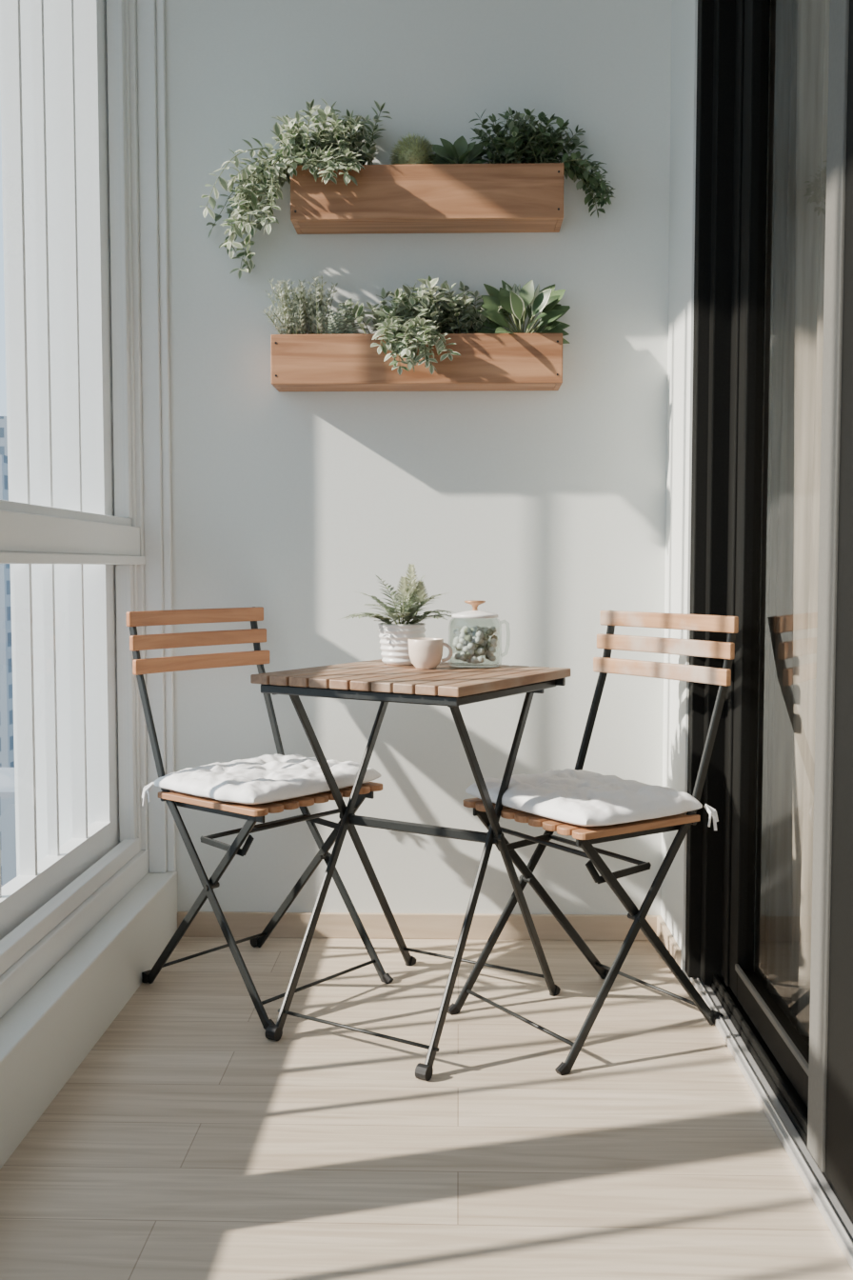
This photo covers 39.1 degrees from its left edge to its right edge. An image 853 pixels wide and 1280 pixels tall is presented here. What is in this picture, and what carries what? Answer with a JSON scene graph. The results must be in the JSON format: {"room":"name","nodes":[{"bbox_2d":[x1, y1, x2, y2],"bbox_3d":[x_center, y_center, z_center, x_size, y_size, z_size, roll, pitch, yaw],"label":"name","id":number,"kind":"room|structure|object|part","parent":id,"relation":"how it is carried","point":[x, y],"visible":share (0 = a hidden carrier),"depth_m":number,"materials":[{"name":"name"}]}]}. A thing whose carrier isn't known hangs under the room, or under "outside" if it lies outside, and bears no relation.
{"room":"enclosed balcony","nodes":[
{"label":"enclosed balcony","id":0,"kind":"room"},
{"bbox_2d":[0,870,177,1169],"bbox_3d":[-0.762,0.854,0.739,0.160,0.285,4.530,0,3,2],"label":"wall","id":1,"kind":"structure","parent":0,"point":[46,1035],"depth_m":2.22,"materials":[{"name":"paint"}]},
{"bbox_2d":[0,0,111,939],"bbox_3d":[-0.837,-0.467,0.588,0.063,2.420,4.385,0,3,2],"label":"window","id":2,"kind":"structure","parent":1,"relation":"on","point":[37,883],"depth_m":2.43,"materials":[{"name":"white glass"}]},
{"bbox_2d":[0,0,176,1018],"bbox_3d":[-0.748,-0.503,0.656,0.127,2.435,4.530,0,3,2],"label":"frame","id":3,"kind":"object","parent":1,"relation":"on","point":[137,539],"visible":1,"depth_m":2.85,"materials":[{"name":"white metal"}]},
{"bbox_2d":[0,0,119,876],"bbox_3d":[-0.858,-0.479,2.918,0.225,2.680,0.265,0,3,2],"label":"vertical blinds","id":4,"kind":"object","parent":3,"relation":"in","point":[90,16],"depth_m":2.78,"materials":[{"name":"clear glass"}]},
{"bbox_2d":[378,621,426,665],"bbox_3d":[-0.052,0.008,2.583,0.103,0.088,0.103,0,3,2],"label":"ribbed pot","id":5,"kind":"object","parent":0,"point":[394,636],"depth_m":2.54,"materials":[{"name":"white ceramic"}]},
{"bbox_2d":[164,0,672,915],"bbox_3d":[0.960,-0.560,2.937,3.440,2.840,0.120,0,3,2],"label":"wall","id":6,"kind":"structure","parent":0,"point":[547,509],"depth_m":2.91,"materials":[{"name":"paint"}]},
{"bbox_2d":[270,333,562,391],"bbox_3d":[-0.022,-0.655,2.836,0.677,0.115,0.120,0,3,2],"label":"wall planter","id":7,"kind":"object","parent":6,"relation":"attached to","point":[486,361],"visible":0.98,"depth_m":2.78,"materials":[{"name":"brown wood"}]},
{"bbox_2d":[260,275,359,334],"bbox_3d":[-0.274,-0.775,2.820,0.231,0.153,0.123,0,3,2],"label":"plant","id":8,"kind":"object","parent":7,"relation":"in","point":[305,316],"visible":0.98,"depth_m":2.81,"materials":[{"name":"green plant"}]},
{"bbox_2d":[338,275,511,375],"bbox_3d":[0.002,-0.721,2.760,0.420,0.251,0.239,0,3,-1],"label":"variegated plant","id":9,"kind":"object","parent":7,"relation":"in","point":[422,324],"visible":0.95,"depth_m":2.77,"materials":[{"name":"green plant"}]},
{"bbox_2d":[475,280,570,343],"bbox_3d":[0.224,-0.768,2.785,0.227,0.155,0.129,0,3,2],"label":"plant","id":10,"kind":"object","parent":7,"relation":"in","point":[514,300],"visible":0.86,"depth_m":2.79,"materials":[{"name":"green plant"}]},
{"bbox_2d":[177,911,660,940],"bbox_3d":[-0.021,0.709,2.974,1.200,0.062,0.012,0,3,2],"label":"baseboard","id":11,"kind":"structure","parent":6,"relation":"attached to","point":[241,924],"depth_m":2.97,"materials":[{"name":"brown wood"}]},
{"bbox_2d":[290,162,564,234],"bbox_3d":[0.002,-1.032,2.812,0.629,0.124,0.120,0,3,2],"label":"wall planter","id":12,"kind":"object","parent":6,"relation":"attached to","point":[426,198],"visible":0.91,"depth_m":2.75,"materials":[{"name":"brown wood"}]},
{"bbox_2d":[200,98,392,279],"bbox_3d":[-0.301,-1.052,2.742,0.450,0.402,0.250,0,3,2],"label":"variegated plant","id":13,"kind":"object","parent":12,"relation":"in","point":[349,151],"visible":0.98,"depth_m":2.76,"materials":[{"name":"green plant"}]},
{"bbox_2d":[390,133,436,164],"bbox_3d":[-0.030,-1.130,2.806,0.126,0.109,0.114,0,3,2],"label":"plant","id":14,"kind":"object","parent":12,"relation":"on","point":[410,152],"visible":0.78,"depth_m":2.78,"materials":[{"name":"green plant"}]},
{"bbox_2d":[428,135,489,163],"bbox_3d":[0.072,-1.123,2.798,0.151,0.087,0.122,0,3,2],"label":"leafy plant","id":15,"kind":"object","parent":12,"relation":"in","point":[460,151],"visible":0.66,"depth_m":2.77,"materials":[{"name":"green plant"}]},
{"bbox_2d":[468,107,616,218],"bbox_3d":[0.269,-1.115,2.763,0.348,0.256,0.161,0,3,2],"label":"plant","id":16,"kind":"object","parent":12,"relation":"in","point":[546,145],"visible":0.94,"depth_m":2.77,"materials":[{"name":"green plant"}]},
{"bbox_2d":[0,937,852,1279],"bbox_3d":[-0.042,0.937,0.735,1.320,0.120,4.550,0,3,2],"label":"floor","id":17,"kind":"structure","parent":0,"point":[190,1142],"depth_m":1.94,"materials":[{"name":"laminate"}]},
{"bbox_2d":[126,606,393,1029],"bbox_3d":[-0.364,0.353,2.637,0.456,0.834,0.392,3,5,39],"label":"folding chair","id":18,"kind":"object","parent":17,"relation":"on","point":[252,813],"visible":0.7,"depth_m":2.63,"materials":[{"name":"black metal"}]},
{"bbox_2d":[141,754,380,805],"bbox_3d":[-0.349,0.310,2.622,0.344,0.082,0.425,3,5,39],"label":"seat cushion","id":19,"kind":"object","parent":18,"relation":"on","point":[266,778],"visible":0.94,"depth_m":2.52,"materials":[{"name":"white fabric"}]},
{"bbox_2d":[250,659,570,1080],"bbox_3d":[-0.017,0.422,2.447,0.471,0.721,0.544,2,4,32],"label":"bistro table","id":20,"kind":"object","parent":17,"relation":"on","point":[452,688],"visible":0.94,"depth_m":2.36,"materials":[{"name":"black metal"}]},
{"bbox_2d":[340,563,456,665],"bbox_3d":[-0.061,-0.056,2.573,0.269,0.217,0.190,0,3,2],"label":"potted fern","id":21,"kind":"object","parent":20,"relation":"on","point":[394,635],"visible":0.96,"depth_m":2.55,"materials":[{"name":"green plant"}]},
{"bbox_2d":[408,638,452,669],"bbox_3d":[0.001,0.028,2.474,0.080,0.062,0.074,-2,4,-34],"label":"coffee cup","id":22,"kind":"object","parent":20,"relation":"on","point":[425,653],"visible":1,"depth_m":2.44,"materials":[{"name":"ceramic"}]},
{"bbox_2d":[447,600,510,666],"bbox_3d":[0.102,-0.014,2.522,0.114,0.138,0.114,3,5,43],"label":"jar","id":23,"kind":"object","parent":20,"relation":"on","point":[475,640],"visible":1,"depth_m":2.50,"materials":[{"name":"clear glass"}]},
{"bbox_3d":[0.102,-0.055,2.519,0.098,0.015,0.098,0,3,2],"label":"lid","id":24,"kind":"part","parent":23,"relation":"part of","materials":[{"name":"white ceramic"}]},
{"bbox_3d":[0.102,-0.071,2.518,0.046,0.022,0.046,0,3,2],"label":"knob","id":25,"kind":"part","parent":23,"relation":"part of","materials":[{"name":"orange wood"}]},
{"bbox_2d":[447,610,739,1075],"bbox_3d":[0.330,0.366,2.422,0.456,0.834,0.392,-2,4,-33],"label":"folding chair","id":26,"kind":"object","parent":17,"relation":"on","point":[585,836],"visible":0.75,"depth_m":2.39,"materials":[{"name":"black metal"}]},
{"bbox_2d":[465,768,719,830],"bbox_3d":[0.318,0.323,2.412,0.332,0.081,0.425,-2,4,-33],"label":"seat cushion","id":27,"kind":"object","parent":26,"relation":"on","point":[586,798],"visible":0.96,"depth_m":2.31,"materials":[{"name":"white fabric"}]},
{"bbox_2d":[690,978,852,1270],"bbox_3d":[0.544,0.877,0.560,0.029,0.020,4.240,0,3,2],"label":"track","id":28,"kind":"object","parent":17,"relation":"on","point":[840,1225],"visible":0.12,"depth_m":1.92,"materials":[{"name":"metal"}]},
{"bbox_2d":[660,0,771,979],"bbox_3d":[0.655,-0.548,2.740,0.160,2.600,0.290,0,3,2],"label":"wall","id":29,"kind":"structure","parent":0,"point":[685,12],"depth_m":2.71,"materials":[{"name":"paint"}]},
{"bbox_2d":[657,916,681,967],"bbox_3d":[0.569,0.718,2.821,0.012,0.062,0.263,0,3,2],"label":"baseboard","id":30,"kind":"structure","parent":29,"relation":"attached to","point":[664,933],"depth_m":2.79,"materials":[{"name":"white wood"}]},
{"bbox_2d":[684,0,852,1223],"bbox_3d":[0.586,-0.310,0.486,0.135,2.400,4.240,0,3,2],"label":"frame","id":31,"kind":"object","parent":29,"relation":"attached to","point":[733,45],"visible":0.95,"depth_m":2.41,"materials":[{"name":"black metal"}]},
{"bbox_2d":[735,0,849,1172],"bbox_3d":[0.602,-0.391,2.014,0.041,2.285,0.700,0,3,2],"label":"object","id":32,"kind":"object","parent":31,"relation":"attached to","point":[816,1070],"visible":0.54,"depth_m":1.72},
{"bbox_2d":[755,0,830,1036],"bbox_3d":[0.752,-0.439,2.258,0.072,2.400,1.100,0,3,2],"label":"sheer curtain","id":33,"kind":"object","parent":29,"relation":"hanging from","point":[800,29],"visible":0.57,"depth_m":2.44,"materials":[{"name":"grey fabric"}]},
{"bbox_2d":[755,962,809,1046],"bbox_3d":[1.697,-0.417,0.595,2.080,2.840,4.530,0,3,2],"label":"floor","id":34,"kind":"structure","parent":0,"point":[785,1003],"depth_m":2.54,"materials":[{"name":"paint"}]},
{"label":"outside","id":35,"kind":"structure","parent":0,"visible":0},
{"bbox_3d":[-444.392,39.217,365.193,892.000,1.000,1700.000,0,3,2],"label":"ground","id":36,"kind":"structure","parent":35,"visible":0},
{"bbox_2d":[0,416,16,887],"bbox_3d":[-141.977,2.704,249.538,219.290,86.000,360.605,0,3,2],"label":"city buildings","id":37,"kind":"structure","parent":36,"relation":"on","point":[8,835],"depth_m":141.75}
]}

